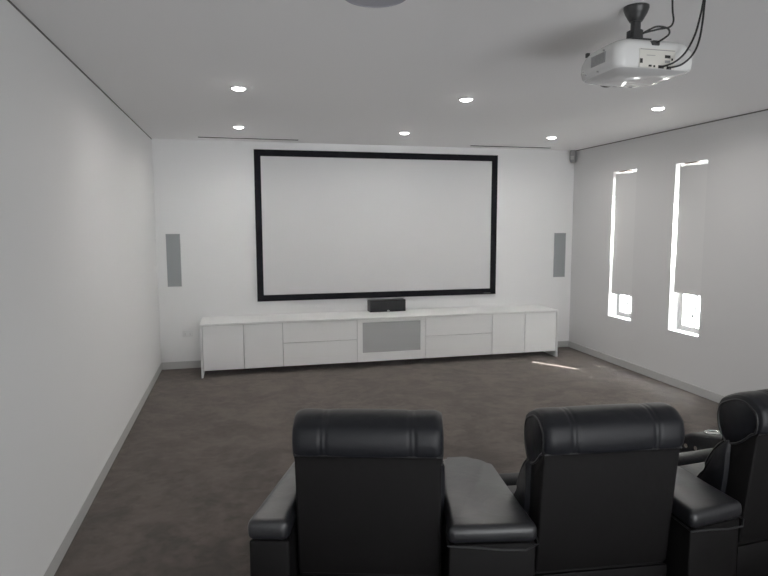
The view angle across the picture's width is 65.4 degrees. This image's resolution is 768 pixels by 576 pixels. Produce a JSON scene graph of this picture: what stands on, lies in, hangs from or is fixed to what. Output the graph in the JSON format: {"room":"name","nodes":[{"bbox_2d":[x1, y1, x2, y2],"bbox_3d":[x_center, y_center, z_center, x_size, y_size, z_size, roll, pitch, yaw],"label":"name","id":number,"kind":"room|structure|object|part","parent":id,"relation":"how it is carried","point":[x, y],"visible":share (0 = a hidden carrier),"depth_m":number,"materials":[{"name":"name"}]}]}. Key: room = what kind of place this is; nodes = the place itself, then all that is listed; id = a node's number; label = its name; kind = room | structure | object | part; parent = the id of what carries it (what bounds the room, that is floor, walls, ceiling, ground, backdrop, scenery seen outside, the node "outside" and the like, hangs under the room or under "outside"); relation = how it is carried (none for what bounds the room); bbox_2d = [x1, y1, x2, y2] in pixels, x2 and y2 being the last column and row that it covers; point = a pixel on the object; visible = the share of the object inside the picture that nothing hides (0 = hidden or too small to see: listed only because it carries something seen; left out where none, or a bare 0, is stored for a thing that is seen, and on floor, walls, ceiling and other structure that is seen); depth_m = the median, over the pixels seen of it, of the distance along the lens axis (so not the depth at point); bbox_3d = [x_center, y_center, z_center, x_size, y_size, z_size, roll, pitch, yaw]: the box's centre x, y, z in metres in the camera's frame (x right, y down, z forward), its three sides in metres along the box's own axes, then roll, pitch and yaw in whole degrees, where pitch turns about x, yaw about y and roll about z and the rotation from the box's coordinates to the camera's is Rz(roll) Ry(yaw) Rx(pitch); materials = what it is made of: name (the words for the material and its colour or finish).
{"room":"home theater","nodes":[
{"label":"home theater","id":0,"kind":"room"},
{"bbox_2d":[0,0,160,575],"bbox_3d":[-1.652,0.125,2.433,0.200,2.700,9.800,-2,6,-13],"label":"wall","id":1,"kind":"structure","parent":0,"point":[80,345],"depth_m":3.22,"materials":[{"name":"white paint"}]},
{"bbox_2d":[7,0,151,139],"bbox_3d":[-1.557,-1.214,2.311,0.002,0.011,9.400,-2,6,-13],"label":"trim","id":2,"kind":"structure","parent":1,"relation":"attached to","point":[9,1],"depth_m":3.46,"materials":[{"name":"grey"}]},
{"bbox_2d":[44,363,161,575],"bbox_3d":[-1.548,1.422,2.598,0.005,0.085,9.400,-2,6,-13],"label":"baseboard","id":3,"kind":"structure","parent":1,"relation":"attached to","point":[54,564],"depth_m":3.77,"materials":[{"name":"grey paint"}]},
{"bbox_2d":[152,139,573,362],"bbox_3d":[-0.058,-0.455,7.725,5.400,2.700,0.200,-2,6,-13],"label":"wall","id":4,"kind":"structure","parent":0,"point":[204,190],"depth_m":7.24,"materials":[{"name":"white paint"}]},
{"bbox_2d":[165,234,181,286],"bbox_3d":[-2.475,-0.322,7.044,0.161,0.615,0.007,-2,6,-13],"label":"wall speaker","id":5,"kind":"object","parent":4,"relation":"attached to","point":[173,250],"visible":1,"depth_m":7.04,"materials":[{"name":"grey fabric"}]},
{"bbox_2d":[182,330,192,336],"bbox_3d":[-2.352,0.547,7.165,0.116,0.072,0.013,-2,6,-13],"label":"power outlet","id":6,"kind":"object","parent":4,"relation":"attached to","point":[185,333],"visible":1,"depth_m":7.16,"materials":[{"name":"white plastic"}]},
{"bbox_2d":[162,341,567,369],"bbox_3d":[-0.034,0.856,7.760,5.379,0.085,0.016,-2,6,-13],"label":"baseboard","id":7,"kind":"structure","parent":4,"relation":"attached to","point":[184,364],"depth_m":7.19,"materials":[{"name":"grey paint"}]},
{"bbox_2d":[254,149,497,301],"bbox_3d":[-0.030,-0.785,7.569,3.121,1.824,0.046,-2,6,-13],"label":"projection screen","id":8,"kind":"object","parent":4,"relation":"attached to","point":[329,224],"visible":1,"depth_m":7.53,"materials":[{"name":"white fabric"}]},
{"bbox_2d":[553,233,565,276],"bbox_3d":[2.410,-0.452,8.218,0.179,0.593,0.007,-2,6,-13],"label":"wall speaker","id":9,"kind":"object","parent":4,"relation":"attached to","point":[559,238],"visible":1,"depth_m":8.21,"materials":[{"name":"grey fabric"}]},
{"bbox_2d":[54,347,718,575],"bbox_3d":[1.074,1.448,3.239,5.800,0.120,9.800,-2,6,-13],"label":"floor","id":10,"kind":"structure","parent":0,"point":[182,491],"depth_m":5.11,"materials":[{"name":"brown carpet"}]},
{"bbox_2d":[248,408,444,575],"bbox_3d":[-0.130,0.951,2.789,0.792,0.973,0.885,0,6,2],"label":"recliner chair","id":11,"kind":"object","parent":10,"relation":"on","point":[362,493],"visible":1,"depth_m":2.41,"materials":[{"name":"black leather"}]},
{"bbox_3d":[-0.441,0.916,2.788,0.169,0.088,0.865,0,6,2],"label":"armrest","id":12,"kind":"part","parent":11,"relation":"part of","materials":[{"name":"black leather"}]},
{"bbox_3d":[-0.439,1.186,2.835,0.163,0.456,0.870,0,6,2],"label":"arm","id":13,"kind":"part","parent":11,"relation":"part of","materials":[{"name":"black leather"}]},
{"bbox_3d":[-0.061,1.288,2.511,0.600,0.162,0.016,0,6,2],"label":"rail","id":14,"kind":"part","parent":11,"relation":"part of","materials":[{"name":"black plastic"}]},
{"bbox_2d":[200,305,558,377],"bbox_3d":[0.034,0.622,7.477,4.426,0.613,0.543,-2,6,-13],"label":"media console","id":15,"kind":"object","parent":10,"relation":"on","point":[434,312],"depth_m":7.32,"materials":[{"name":"white wood"}]},
{"bbox_3d":[-2.106,0.694,6.957,0.020,0.593,0.528,-2,6,-13],"label":"panel","id":16,"kind":"part","parent":15,"relation":"part of","materials":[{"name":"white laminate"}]},
{"bbox_2d":[202,323,282,370],"bbox_3d":[-1.661,0.642,7.063,0.888,0.510,0.514,-2,6,-13],"label":"doors","id":17,"kind":"structure","parent":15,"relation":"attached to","point":[225,347],"depth_m":6.81,"materials":[{"name":"white wood"}]},
{"bbox_3d":[-1.817,0.677,6.772,0.443,0.506,0.018,-2,6,-13],"label":"door","id":18,"kind":"part","parent":17,"relation":"part of","materials":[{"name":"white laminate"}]},
{"bbox_3d":[-1.384,0.664,6.876,0.435,0.506,0.018,-2,6,-13],"label":"door","id":19,"kind":"part","parent":17,"relation":"part of","materials":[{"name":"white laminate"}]},
{"bbox_2d":[282,320,356,365],"bbox_3d":[-0.803,0.618,7.269,0.873,0.510,0.514,-2,6,-13],"label":"drawers","id":20,"kind":"object","parent":15,"relation":"attached to","point":[318,342],"visible":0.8,"depth_m":7.02,"materials":[{"name":"white wood"}]},
{"bbox_3d":[-0.745,0.509,7.015,0.868,0.231,0.018,-2,6,-13],"label":"drawer","id":21,"kind":"part","parent":20,"relation":"part of","materials":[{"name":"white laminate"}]},
{"bbox_3d":[-0.744,0.764,7.043,0.868,0.269,0.018,-2,6,-13],"label":"drawer","id":22,"kind":"part","parent":20,"relation":"part of","materials":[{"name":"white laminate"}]},
{"bbox_3d":[0.033,0.327,7.445,4.426,0.020,0.543,-2,6,-13],"label":"panel","id":23,"kind":"part","parent":15,"relation":"part of","materials":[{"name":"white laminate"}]},
{"bbox_2d":[367,298,405,311],"bbox_3d":[0.035,0.220,7.633,0.472,0.149,0.152,-2,6,-16],"label":"speaker","id":24,"kind":"object","parent":15,"relation":"on","point":[395,304],"visible":1,"depth_m":7.57},
{"bbox_2d":[357,317,425,361],"bbox_3d":[0.036,0.594,7.471,0.850,0.510,0.514,-2,6,-13],"label":"media cabinet","id":25,"kind":"object","parent":15,"relation":"attached to","point":[391,338],"visible":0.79,"depth_m":7.23,"materials":[{"name":"white wood"}]},
{"bbox_3d":[0.094,0.585,7.230,0.722,0.368,0.004,-2,6,-13],"label":"cloth panel","id":26,"kind":"part","parent":25,"relation":"part of","materials":[{"name":"grey fabric"}]},
{"bbox_2d":[425,314,491,357],"bbox_3d":[0.876,0.569,7.672,0.873,0.510,0.514,-2,6,-13],"label":"drawers","id":27,"kind":"object","parent":15,"relation":"attached to","point":[464,335],"visible":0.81,"depth_m":7.42,"materials":[{"name":"white wood"}]},
{"bbox_3d":[0.934,0.715,7.446,0.868,0.269,0.018,-2,6,-13],"label":"drawer","id":28,"kind":"part","parent":27,"relation":"part of","materials":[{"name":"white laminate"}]},
{"bbox_3d":[0.933,0.460,7.418,0.868,0.231,0.018,-2,6,-13],"label":"drawer","id":29,"kind":"part","parent":27,"relation":"part of","materials":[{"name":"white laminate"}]},
{"bbox_2d":[492,312,555,353],"bbox_3d":[1.732,0.544,7.878,0.884,0.510,0.514,-2,6,-13],"label":"cabinet","id":30,"kind":"object","parent":15,"relation":"attached to","point":[512,332],"visible":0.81,"depth_m":7.63,"materials":[{"name":"white wood"}]},
{"bbox_3d":[1.577,0.579,7.587,0.441,0.506,0.018,-2,6,-13],"label":"door","id":31,"kind":"part","parent":30,"relation":"part of","materials":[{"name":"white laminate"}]},
{"bbox_3d":[2.007,0.566,7.691,0.433,0.506,0.018,-2,6,-13],"label":"door","id":32,"kind":"part","parent":30,"relation":"part of","materials":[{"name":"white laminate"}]},
{"bbox_3d":[2.177,0.570,7.985,0.020,0.593,0.528,-2,6,-13],"label":"panel","id":33,"kind":"part","parent":15,"relation":"part of","materials":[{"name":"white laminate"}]},
{"bbox_2d":[440,457,539,575],"bbox_3d":[0.445,1.170,2.695,0.371,0.554,0.737,0,6,2],"label":"console","id":34,"kind":"object","parent":10,"relation":"on","point":[486,531],"visible":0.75,"depth_m":2.37,"materials":[{"name":"black leather"}]},
{"bbox_3d":[0.412,0.931,2.688,0.357,0.078,0.706,0,6,-3],"label":"padded lid","id":35,"kind":"part","parent":34,"relation":"part of","materials":[{"name":"black leather"}]},
{"bbox_2d":[499,402,684,575],"bbox_3d":[0.885,0.945,2.812,0.630,0.973,0.774,-1,6,-8],"label":"recliner chair","id":36,"kind":"object","parent":10,"relation":"on","point":[596,483],"visible":0.94,"depth_m":2.47,"materials":[{"name":"black leather"}]},
{"bbox_2d":[507,485,516,494],"bbox_3d":[0.876,1.071,2.897,0.600,0.145,0.340,-1,6,-8],"label":"seat cushion","id":37,"kind":"object","parent":36,"relation":"on","point":[512,488],"depth_m":2.96,"materials":[{"name":"black leather"}]},
{"bbox_2d":[514,458,530,514],"bbox_3d":[0.903,0.873,2.669,0.630,0.367,0.186,-1,6,-8],"label":"cushion","id":38,"kind":"object","parent":36,"relation":"on","point":[522,493],"depth_m":2.56,"materials":[{"name":"black leather"}]},
{"bbox_3d":[0.925,1.280,2.559,0.600,0.162,0.016,-1,6,-8],"label":"rail","id":39,"kind":"part","parent":36,"relation":"part of","materials":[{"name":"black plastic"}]},
{"bbox_2d":[663,466,743,575],"bbox_3d":[1.324,1.152,2.839,0.316,0.554,0.744,-2,6,-13],"label":"console","id":40,"kind":"object","parent":10,"relation":"on","point":[704,524],"visible":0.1,"depth_m":2.53,"materials":[{"name":"black leather"}]},
{"bbox_3d":[1.313,0.914,2.821,0.288,0.078,0.722,-2,6,-13],"label":"padded lid","id":41,"kind":"part","parent":40,"relation":"part of","materials":[{"name":"black leather"}]},
{"bbox_2d":[678,389,767,575],"bbox_3d":[1.839,0.898,3.232,0.800,0.975,1.208,-2,7,-18],"label":"recliner chair","id":42,"kind":"object","parent":10,"relation":"on","point":[732,458],"visible":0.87,"depth_m":2.73,"materials":[{"name":"black leather"}]},
{"bbox_2d":[679,462,704,476],"bbox_3d":[1.780,1.040,3.153,0.600,0.145,0.340,-2,7,-18],"label":"seat cushion","id":43,"kind":"object","parent":42,"relation":"on","point":[694,468],"depth_m":3.22,"materials":[{"name":"black leather"}]},
{"bbox_3d":[2.135,1.090,3.350,0.177,0.567,1.208,-2,7,-18],"label":"armrest","id":44,"kind":"part","parent":42,"relation":"part of","materials":[{"name":"black leather"}]},
{"bbox_2d":[698,440,730,492],"bbox_3d":[1.844,0.842,2.933,0.630,0.367,0.186,-2,7,-18],"label":"cushion","id":45,"kind":"object","parent":42,"relation":"on","point":[716,472],"depth_m":2.78,"materials":[{"name":"black leather"}]},
{"bbox_3d":[1.893,1.248,2.829,0.600,0.162,0.016,-2,7,-18],"label":"rail","id":46,"kind":"part","parent":42,"relation":"part of","materials":[{"name":"black leather"}]},
{"bbox_2d":[10,0,767,150],"bbox_3d":[1.066,-1.370,2.932,5.800,0.150,9.800,-2,6,-13],"label":"ceiling","id":47,"kind":"structure","parent":0,"point":[311,71],"depth_m":3.70,"materials":[{"name":"white paint"}]},
{"bbox_2d":[230,86,246,90],"bbox_3d":[-1.042,-1.427,4.286,0.116,0.022,0.116,-2,6,-13],"label":"recessed light","id":48,"kind":"object","parent":47,"relation":"in","point":[236,88],"visible":1,"depth_m":4.26,"materials":[{"name":"white glass"}]},
{"bbox_2d":[232,87,244,90],"bbox_3d":[-1.042,-1.426,4.287,0.098,0.020,0.098,-2,6,-13],"label":"diffuser","id":49,"kind":"object","parent":48,"relation":"attached to","point":[233,88],"depth_m":4.26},
{"bbox_2d":[198,136,298,140],"bbox_3d":[-1.542,-1.709,6.840,1.124,0.007,0.052,-2,6,-13],"label":"ceiling vent","id":50,"kind":"object","parent":47,"relation":"in","point":[198,136],"visible":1,"depth_m":6.82,"materials":[{"name":"black"}]},
{"bbox_2d":[346,0,404,7],"bbox_3d":[-0.037,-1.247,2.548,0.282,0.010,0.282,-2,6,-13],"label":"ceiling speaker","id":51,"kind":"object","parent":47,"relation":"attached to","point":[363,3],"visible":1,"depth_m":2.63,"materials":[{"name":"grey metal"}]},
{"bbox_2d":[459,97,472,101],"bbox_3d":[0.645,-1.476,4.696,0.116,0.022,0.116,-2,6,-13],"label":"recessed light","id":52,"kind":"object","parent":47,"relation":"in","point":[464,99],"visible":1,"depth_m":4.67,"materials":[{"name":"white glass"}]},
{"bbox_2d":[470,145,551,147],"bbox_3d":[1.627,-1.806,7.652,1.114,0.007,0.052,-2,6,-13],"label":"ceiling vent","id":53,"kind":"object","parent":47,"relation":"in","point":[470,145],"visible":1,"depth_m":7.62,"materials":[{"name":"black"}]},
{"bbox_2d":[623,2,651,39],"bbox_3d":[1.141,-1.177,2.712,0.110,0.187,0.110,-2,6,-13],"label":"mount","id":54,"kind":"object","parent":47,"relation":"attached to","point":[635,13],"visible":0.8,"depth_m":2.68,"materials":[{"name":"black plastic"}]},
{"bbox_2d":[581,39,691,87],"bbox_3d":[1.134,-1.017,2.737,0.396,0.142,0.360,-2,6,-13],"label":"projector","id":55,"kind":"object","parent":54,"relation":"hanging from","point":[629,63],"visible":0.98,"depth_m":2.60,"materials":[{"name":"white plastic"}]},
{"bbox_2d":[591,51,605,67],"bbox_3d":[0.954,-1.014,2.659,0.010,0.046,0.106,-2,6,-13],"label":"grille","id":56,"kind":"object","parent":55,"relation":"attached to","point":[598,59],"depth_m":2.65,"materials":[{"name":"grey plastic"}]},
{"bbox_3d":[1.173,-0.985,2.570,0.177,0.081,0.007,-2,6,-13],"label":"port panel","id":57,"kind":"part","parent":55,"relation":"part of","materials":[{"name":"grey plastic"}]},
{"bbox_2d":[642,0,674,42],"bbox_3d":[1.164,-1.149,2.534,0.139,0.210,0.047,1,6,6],"label":"power cable","id":58,"kind":"object","parent":47,"relation":"hanging from","point":[659,27],"visible":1,"depth_m":2.53,"materials":[{"name":"black rubber"}]},
{"bbox_2d":[651,106,665,110],"bbox_3d":[2.331,-1.524,5.086,0.116,0.022,0.116,-2,6,-13],"label":"recessed light","id":59,"kind":"object","parent":47,"relation":"in","point":[659,107],"visible":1,"depth_m":5.05,"materials":[{"name":"white"}]},
{"bbox_2d":[661,0,704,67],"bbox_3d":[1.287,-1.101,2.554,0.193,0.313,0.039,-1,6,-8],"label":"cable","id":60,"kind":"object","parent":47,"relation":"hanging from","point":[702,5],"visible":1,"depth_m":2.55,"materials":[{"name":"black rubber"}]},
{"bbox_2d":[669,0,705,68],"bbox_3d":[1.311,-1.102,2.571,0.165,0.314,0.028,-1,6,-10],"label":"cable","id":61,"kind":"object","parent":47,"relation":"hanging from","point":[703,12],"visible":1,"depth_m":2.57,"materials":[{"name":"black rubber"}]},
{"bbox_2d":[569,110,767,395],"bbox_3d":[3.792,-0.032,3.739,0.200,2.700,9.800,-2,6,-13],"label":"wall","id":62,"kind":"structure","parent":0,"point":[728,355],"depth_m":6.29,"materials":[{"name":"white paint"}]},
{"bbox_2d":[570,150,575,162],"bbox_3d":[2.545,-1.772,8.054,0.072,0.163,0.093,4,7,31],"label":"sensor","id":63,"kind":"object","parent":62,"relation":"attached to","point":[572,152],"visible":1,"depth_m":8.02,"materials":[{"name":"grey plastic"}]},
{"bbox_2d":[617,170,636,317],"bbox_3d":[2.985,-0.517,7.203,0.085,1.770,0.445,-2,6,-13],"label":"window","id":64,"kind":"structure","parent":62,"relation":"in","point":[620,312],"depth_m":7.40,"materials":[{"name":"white"}]},
{"bbox_2d":[611,170,636,296],"bbox_3d":[2.889,-0.656,7.160,0.049,1.485,0.423,-2,6,-13],"label":"roller blind","id":65,"kind":"object","parent":64,"relation":"attached to","point":[625,183],"visible":0.88,"depth_m":7.15,"materials":[{"name":"white fabric"}]},
{"bbox_3d":[2.873,0.072,7.235,0.012,0.022,0.415,-2,6,-13],"label":"rail","id":66,"kind":"part","parent":65,"relation":"part of","materials":[{"name":"white fabric"}]},
{"bbox_3d":[2.989,-0.055,7.254,0.042,0.761,0.367,-2,6,-13],"label":"sash","id":67,"kind":"part","parent":64,"relation":"part of","materials":[{"name":"white"}]},
{"bbox_2d":[568,341,724,402],"bbox_3d":[3.690,1.270,3.856,0.016,0.085,9.400,-2,6,-13],"label":"baseboard","id":68,"kind":"structure","parent":62,"relation":"attached to","point":[702,392],"depth_m":6.69,"materials":[{"name":"grey paint"}]},
{"bbox_2d":[576,109,767,150],"bbox_3d":[3.690,-1.366,3.571,0.002,0.011,9.400,-2,6,-13],"label":"trim","id":69,"kind":"structure","parent":62,"relation":"attached to","point":[765,109],"depth_m":6.13,"materials":[{"name":"grey"}]},
{"bbox_2d":[678,161,707,333],"bbox_3d":[3.238,-0.405,6.161,0.085,1.755,0.438,-2,6,-13],"label":"window","id":70,"kind":"structure","parent":62,"relation":"in","point":[682,301],"depth_m":6.36,"materials":[{"name":"white"}]},
{"bbox_3d":[3.243,0.050,6.211,0.042,0.761,0.360,-2,6,-13],"label":"sash","id":71,"kind":"part","parent":70,"relation":"part of","materials":[{"name":"white"}]},
{"bbox_2d":[674,161,707,295],"bbox_3d":[3.138,-0.604,6.095,0.049,1.346,0.391,-2,6,-13],"label":"roller blind","id":72,"kind":"object","parent":70,"relation":"attached to","point":[693,178],"visible":0.94,"depth_m":6.08,"materials":[{"name":"white fabric"}]},
{"bbox_3d":[3.122,0.055,6.162,0.012,0.022,0.383,-2,6,-13],"label":"rail","id":73,"kind":"part","parent":72,"relation":"part of","materials":[{"name":"white fabric"}]},
{"bbox_3d":[8.548,1.192,6.787,10.400,0.180,22.000,-2,6,-13],"label":"ground","id":74,"kind":"structure","parent":0,"visible":0},
{"bbox_2d":[623,295,699,327],"bbox_3d":[4.841,-0.578,4.660,0.300,3.820,16.000,-2,6,-13],"label":"wall","id":75,"kind":"structure","parent":74,"relation":"on","point":[690,299],"depth_m":7.77,"materials":[{"name":"white paint"}]}
]}

